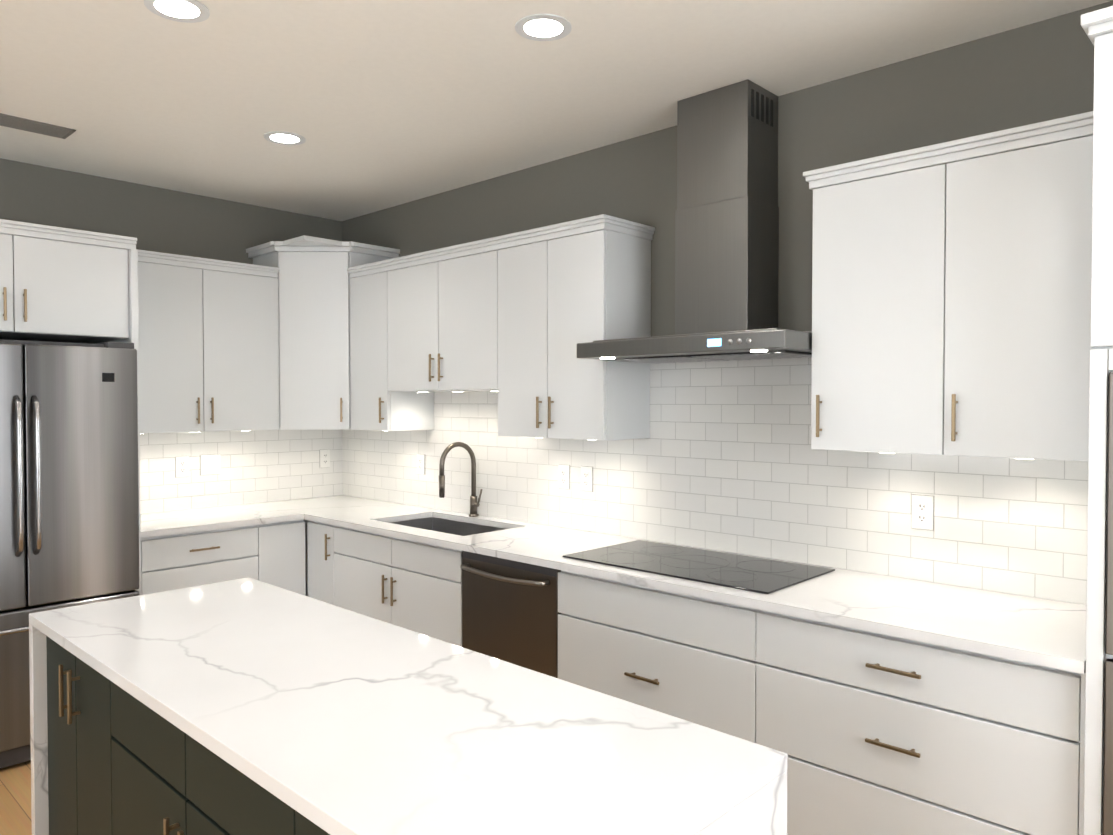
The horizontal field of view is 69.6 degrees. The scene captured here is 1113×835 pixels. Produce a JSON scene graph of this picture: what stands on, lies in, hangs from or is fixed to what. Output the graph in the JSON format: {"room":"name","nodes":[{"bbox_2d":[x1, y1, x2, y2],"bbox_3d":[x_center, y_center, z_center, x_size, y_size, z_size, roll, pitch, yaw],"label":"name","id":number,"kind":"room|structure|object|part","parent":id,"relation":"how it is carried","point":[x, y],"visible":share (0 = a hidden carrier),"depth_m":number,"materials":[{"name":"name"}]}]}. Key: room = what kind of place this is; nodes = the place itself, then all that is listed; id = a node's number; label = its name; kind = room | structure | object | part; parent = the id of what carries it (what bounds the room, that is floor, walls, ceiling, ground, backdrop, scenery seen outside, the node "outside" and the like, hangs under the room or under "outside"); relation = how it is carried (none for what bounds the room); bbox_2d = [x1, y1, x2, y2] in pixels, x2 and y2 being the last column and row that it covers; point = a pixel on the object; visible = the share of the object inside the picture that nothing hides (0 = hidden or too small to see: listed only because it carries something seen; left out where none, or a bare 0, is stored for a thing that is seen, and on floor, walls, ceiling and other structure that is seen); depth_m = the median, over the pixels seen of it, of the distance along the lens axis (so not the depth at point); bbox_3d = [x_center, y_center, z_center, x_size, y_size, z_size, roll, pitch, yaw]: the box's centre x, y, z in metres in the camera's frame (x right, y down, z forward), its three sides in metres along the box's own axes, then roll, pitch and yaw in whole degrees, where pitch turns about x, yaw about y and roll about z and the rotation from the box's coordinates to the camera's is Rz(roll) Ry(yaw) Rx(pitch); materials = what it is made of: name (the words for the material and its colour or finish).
{"room":"kitchen","nodes":[
{"label":"kitchen","id":0,"kind":"room"},
{"bbox_2d":[0,760,31,834],"bbox_3d":[-1.304,1.561,1.090,6.200,0.100,6.200,1,2,43],"label":"floor","id":1,"kind":"structure","parent":0,"point":[15,799],"depth_m":3.08,"materials":[{"name":"brown wood"}]},
{"bbox_2d":[0,339,139,768],"bbox_3d":[-2.455,0.562,3.573,0.826,1.800,0.881,1,2,43],"label":"refrigerator","id":2,"kind":"object","parent":1,"relation":"on","point":[69,514],"visible":0.77,"depth_m":3.42,"materials":[{"name":"silver metal"}]},
{"bbox_2d":[94,249,140,594],"bbox_3d":[-2.210,0.332,3.989,0.658,2.243,0.030,1,2,43],"label":"end panel","id":3,"kind":"object","parent":1,"relation":"on","point":[133,294],"visible":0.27,"depth_m":3.74,"materials":[{"name":"white wood"}]},
{"bbox_2d":[141,526,263,594],"bbox_3d":[-2.012,1.005,4.255,0.599,0.885,0.605,1,2,43],"label":"base cabinet","id":4,"kind":"object","parent":1,"relation":"on","point":[173,561],"depth_m":4.04,"materials":[{"name":"white wood"}]},
{"bbox_2d":[140,503,303,537],"bbox_3d":[-1.915,0.546,4.324,0.633,0.030,0.851,1,2,43],"label":"countertop","id":5,"kind":"structure","parent":4,"relation":"on","point":[156,525],"depth_m":4.25,"materials":[{"name":"white stone"}]},
{"bbox_2d":[264,518,303,594],"bbox_3d":[-1.709,0.999,4.574,0.599,0.885,0.273,1,2,43],"label":"base cabinet","id":6,"kind":"object","parent":1,"relation":"on","point":[283,541],"depth_m":4.37,"materials":[{"name":"white wood"}]},
{"bbox_2d":[304,522,363,603],"bbox_3d":[-1.082,0.999,4.589,0.275,0.885,0.599,1,2,43],"label":"base cabinet","id":7,"kind":"object","parent":1,"relation":"on","point":[323,545],"depth_m":4.33,"materials":[{"name":"white wood"}]},
{"bbox_2d":[256,495,447,529],"bbox_3d":[-1.242,0.539,4.708,1.079,0.030,0.633,1,2,43],"label":"countertop","id":8,"kind":"structure","parent":7,"relation":"on","point":[346,511],"depth_m":4.54,"materials":[{"name":"white stone"}]},
{"bbox_2d":[376,518,431,533],"bbox_3d":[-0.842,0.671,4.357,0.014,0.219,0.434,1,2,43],"label":"sink","id":9,"kind":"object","parent":8,"relation":"in","point":[417,525],"depth_m":4.33,"materials":[{"name":"white stone"}]},
{"bbox_2d":[332,558,461,646],"bbox_3d":[-0.599,1.123,4.133,1.055,0.655,0.599,1,2,43],"label":"base cabinet","id":10,"kind":"object","parent":1,"relation":"on","point":[431,609],"depth_m":3.86,"materials":[{"name":"white wood"}]},
{"bbox_2d":[29,577,786,834],"bbox_3d":[-0.566,1.038,1.879,2.050,0.915,0.665,1,2,43],"label":"kitchen island","id":11,"kind":"object","parent":1,"relation":"on","point":[247,706],"visible":1,"depth_m":1.61,"materials":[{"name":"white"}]},
{"bbox_2d":[460,550,560,677],"bbox_3d":[-0.026,1.022,3.542,0.581,0.882,0.629,1,2,43],"label":"dishwasher","id":12,"kind":"object","parent":1,"relation":"on","point":[510,612],"visible":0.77,"depth_m":3.32,"materials":[{"name":"black metal"}]},
{"bbox_2d":[558,570,755,742],"bbox_3d":[0.524,1.029,3.066,0.867,0.885,0.599,1,2,43],"label":"base cabinet","id":13,"kind":"object","parent":1,"relation":"on","point":[693,660],"depth_m":2.80,"materials":[{"name":"white wood"}]},
{"bbox_2d":[756,610,1085,834],"bbox_3d":[1.161,1.041,2.461,0.891,0.885,0.599,1,2,43],"label":"base cabinet","id":14,"kind":"object","parent":1,"relation":"on","point":[872,704],"depth_m":2.21,"materials":[{"name":"white wood"}]},
{"bbox_2d":[440,524,1085,673],"bbox_3d":[0.587,0.573,2.974,2.443,0.030,0.633,1,2,43],"label":"countertop","id":15,"kind":"structure","parent":14,"relation":"on","point":[1035,631],"depth_m":2.46,"materials":[{"name":"white stone"}]},
{"bbox_2d":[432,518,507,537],"bbox_3d":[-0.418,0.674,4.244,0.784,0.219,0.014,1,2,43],"label":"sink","id":16,"kind":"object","parent":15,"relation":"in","point":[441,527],"depth_m":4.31,"materials":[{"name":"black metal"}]},
{"bbox_2d":[560,538,835,593],"bbox_3d":[0.520,0.553,3.051,0.901,0.007,0.495,1,2,43],"label":"cooktop","id":17,"kind":"object","parent":15,"relation":"in","point":[721,568],"depth_m":3.00,"materials":[{"name":"black glass"}]},
{"bbox_3d":[0.520,0.553,3.051,0.900,0.007,0.495,1,2,43],"label":"cooktop glass","id":18,"kind":"part","parent":15,"relation":"part of","materials":[{"name":"black glass"}]},
{"bbox_2d":[1081,6,1112,834],"bbox_3d":[1.755,0.282,1.815,0.874,2.430,0.697,1,2,43],"label":"tall cabinet","id":19,"kind":"object","parent":1,"relation":"on","point":[1097,26],"visible":1,"depth_m":1.87,"materials":[{"name":"white wood"}]},
{"bbox_2d":[0,158,341,263],"bbox_3d":[-3.551,0.111,3.125,0.100,2.720,6.100,1,2,43],"label":"wall","id":20,"kind":"structure","parent":0,"point":[156,219],"depth_m":4.41,"materials":[{"name":"grey paint"}]},
{"bbox_2d":[0,219,136,343],"bbox_3d":[-2.542,-0.604,3.620,0.659,0.470,0.996,1,2,43],"label":"upper cabinet","id":21,"kind":"object","parent":20,"relation":"attached to","point":[61,284],"visible":1,"depth_m":3.56,"materials":[{"name":"white wood"}]},
{"bbox_2d":[136,249,279,433],"bbox_3d":[-2.007,-0.387,4.410,0.354,0.936,0.871,1,2,43],"label":"upper cabinet","id":22,"kind":"object","parent":20,"relation":"attached to","point":[208,345],"visible":0.77,"depth_m":4.32,"materials":[{"name":"white wood"}]},
{"bbox_2d":[140,430,342,513],"bbox_3d":[-1.927,0.295,4.762,0.008,0.454,1.480,1,2,43],"label":"tile backsplash","id":23,"kind":"structure","parent":20,"relation":"attached to","point":[259,466],"depth_m":4.79,"materials":[{"name":"white tile"}]},
{"bbox_2d":[175,456,188,477],"bbox_3d":[-2.122,0.280,4.544,0.008,0.119,0.075,1,2,43],"label":"electrical outlet","id":24,"kind":"object","parent":23,"relation":"attached to","point":[181,466],"visible":1,"depth_m":4.54,"materials":[{"name":"white plastic"}]},
{"bbox_2d":[200,454,220,474],"bbox_3d":[-2.013,0.274,4.660,0.006,0.119,0.121,1,2,43],"label":"light switch","id":25,"kind":"object","parent":23,"relation":"attached to","point":[210,464],"visible":1,"depth_m":4.66,"materials":[{"name":"white plastic"}]},
{"bbox_2d":[319,449,329,467],"bbox_3d":[-1.502,0.267,5.197,0.008,0.119,0.075,1,2,43],"label":"electrical outlet","id":26,"kind":"object","parent":23,"relation":"attached to","point":[324,455],"visible":1,"depth_m":5.19,"materials":[{"name":"white plastic"}]},
{"bbox_2d":[364,526,463,589],"bbox_3d":[-0.707,0.680,3.939,0.784,0.219,0.014,1,2,43],"label":"drawer fronts","id":27,"kind":"structure","parent":0,"relation":"attached to","point":[398,551],"depth_m":3.78,"materials":[{"name":"white wood"}]},
{"bbox_2d":[0,0,1112,220],"bbox_3d":[-1.304,-1.258,1.034,6.200,0.100,6.200,1,2,43],"label":"ceiling","id":28,"kind":"structure","parent":0,"point":[377,105],"depth_m":2.92,"materials":[{"name":"paint"}]},
{"bbox_2d":[0,113,75,138],"bbox_3d":[-2.293,-1.252,3.407,0.160,0.006,0.400,1,2,43],"label":"ceiling vent","id":29,"kind":"object","parent":28,"relation":"in","point":[19,123],"visible":1,"depth_m":3.45,"materials":[{"name":"grey metal"}]},
{"bbox_2d":[144,0,209,22],"bbox_3d":[-1.142,-1.233,2.412,0.180,0.004,0.180,1,2,43],"label":"recessed light","id":30,"kind":"object","parent":28,"relation":"in","point":[190,11],"visible":1,"depth_m":2.42,"materials":[{"name":"white plastic"}]},
{"bbox_2d":[264,131,305,144],"bbox_3d":[-1.223,-1.257,3.605,0.180,0.004,0.180,1,2,43],"label":"recessed light","id":31,"kind":"object","parent":28,"relation":"in","point":[283,138],"visible":1,"depth_m":3.60,"materials":[{"name":"white plastic"}]},
{"bbox_2d":[515,14,571,40],"bbox_3d":[-0.042,-1.236,2.539,0.180,0.004,0.180,1,2,43],"label":"recessed light","id":32,"kind":"object","parent":28,"relation":"in","point":[543,27],"visible":1,"depth_m":2.54,"materials":[{"name":"white plastic"}]},
{"bbox_2d":[342,1,1112,336],"bbox_3d":[0.795,0.108,3.275,6.200,2.720,0.100,1,2,43],"label":"wall","id":33,"kind":"structure","parent":0,"point":[1040,71],"depth_m":3.05,"materials":[{"name":"grey paint"}]},
{"bbox_2d":[246,235,399,429],"bbox_3d":[-1.403,-0.473,4.821,0.662,1.080,0.662,1,2,43],"label":"upper cabinet","id":34,"kind":"object","parent":33,"relation":"attached to","point":[314,278],"visible":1,"depth_m":4.62,"materials":[{"name":"white wood"}]},
{"bbox_3d":[-1.398,-0.470,4.631,0.394,1.078,0.394,1,2,43],"label":"corner door","id":35,"kind":"part","parent":34,"relation":"part of","materials":[{"name":"white wood"}]},
{"bbox_2d":[347,260,433,430],"bbox_3d":[-0.949,-0.394,4.625,0.372,0.930,0.324,1,2,43],"label":"upper cabinet","id":36,"kind":"object","parent":33,"relation":"attached to","point":[372,408],"depth_m":4.50,"materials":[{"name":"white wood"}]},
{"bbox_2d":[387,237,498,394],"bbox_3d":[-0.490,-0.495,4.187,0.891,0.710,0.324,1,2,43],"label":"upper cabinet","id":37,"kind":"object","parent":33,"relation":"attached to","point":[443,303],"depth_m":4.03,"materials":[{"name":"white wood"}]},
{"bbox_2d":[495,214,654,440],"bbox_3d":[0.070,-0.375,3.658,0.652,0.930,0.324,1,2,43],"label":"upper cabinet","id":38,"kind":"object","parent":33,"relation":"attached to","point":[562,286],"depth_m":3.48,"materials":[{"name":"white wood"}]},
{"bbox_2d":[577,79,811,363],"bbox_3d":[0.576,-0.736,3.049,0.904,1.023,0.501,1,2,43],"label":"range hood","id":39,"kind":"object","parent":33,"relation":"attached to","point":[726,252],"visible":1,"depth_m":3.03,"materials":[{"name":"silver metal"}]},
{"bbox_2d":[342,331,1087,604],"bbox_3d":[0.135,0.099,3.826,4.283,0.884,0.008,1,2,43],"label":"tile backsplash","id":40,"kind":"structure","parent":33,"relation":"attached to","point":[725,457],"depth_m":3.20,"materials":[{"name":"white tile"}]},
{"bbox_2d":[417,454,424,474],"bbox_3d":[-0.797,0.274,4.703,0.075,0.119,0.008,1,2,43],"label":"outlet","id":41,"kind":"object","parent":40,"relation":"attached to","point":[420,463],"visible":1,"depth_m":4.70,"materials":[{"name":"white plastic"}]},
{"bbox_2d":[558,464,569,489],"bbox_3d":[0.036,0.290,3.913,0.075,0.119,0.008,1,2,43],"label":"outlet","id":42,"kind":"object","parent":40,"relation":"attached to","point":[563,476],"visible":1,"depth_m":3.91,"materials":[{"name":"white plastic"}]},
{"bbox_2d":[581,466,592,491],"bbox_3d":[0.143,0.292,3.811,0.075,0.119,0.008,1,2,43],"label":"outlet","id":43,"kind":"object","parent":40,"relation":"attached to","point":[586,478],"visible":1,"depth_m":3.81,"materials":[{"name":"white plastic"}]},
{"bbox_2d":[911,494,933,530],"bbox_3d":[1.258,0.326,2.754,0.075,0.119,0.008,1,2,43],"label":"outlet","id":44,"kind":"object","parent":40,"relation":"attached to","point":[922,511],"visible":1,"depth_m":2.75,"materials":[{"name":"white plastic"}]},
{"bbox_2d":[807,141,950,454],"bbox_3d":[1.120,-0.355,2.662,0.421,0.930,0.324,1,2,43],"label":"upper cabinet","id":45,"kind":"object","parent":33,"relation":"attached to","point":[879,239],"depth_m":2.53,"materials":[{"name":"white wood"}]},
{"bbox_2d":[947,111,1092,461],"bbox_3d":[1.426,-0.349,2.372,0.421,0.930,0.324,1,2,43],"label":"upper cabinet","id":46,"kind":"object","parent":33,"relation":"attached to","point":[951,297],"depth_m":2.26,"materials":[{"name":"white wood"}]}
]}

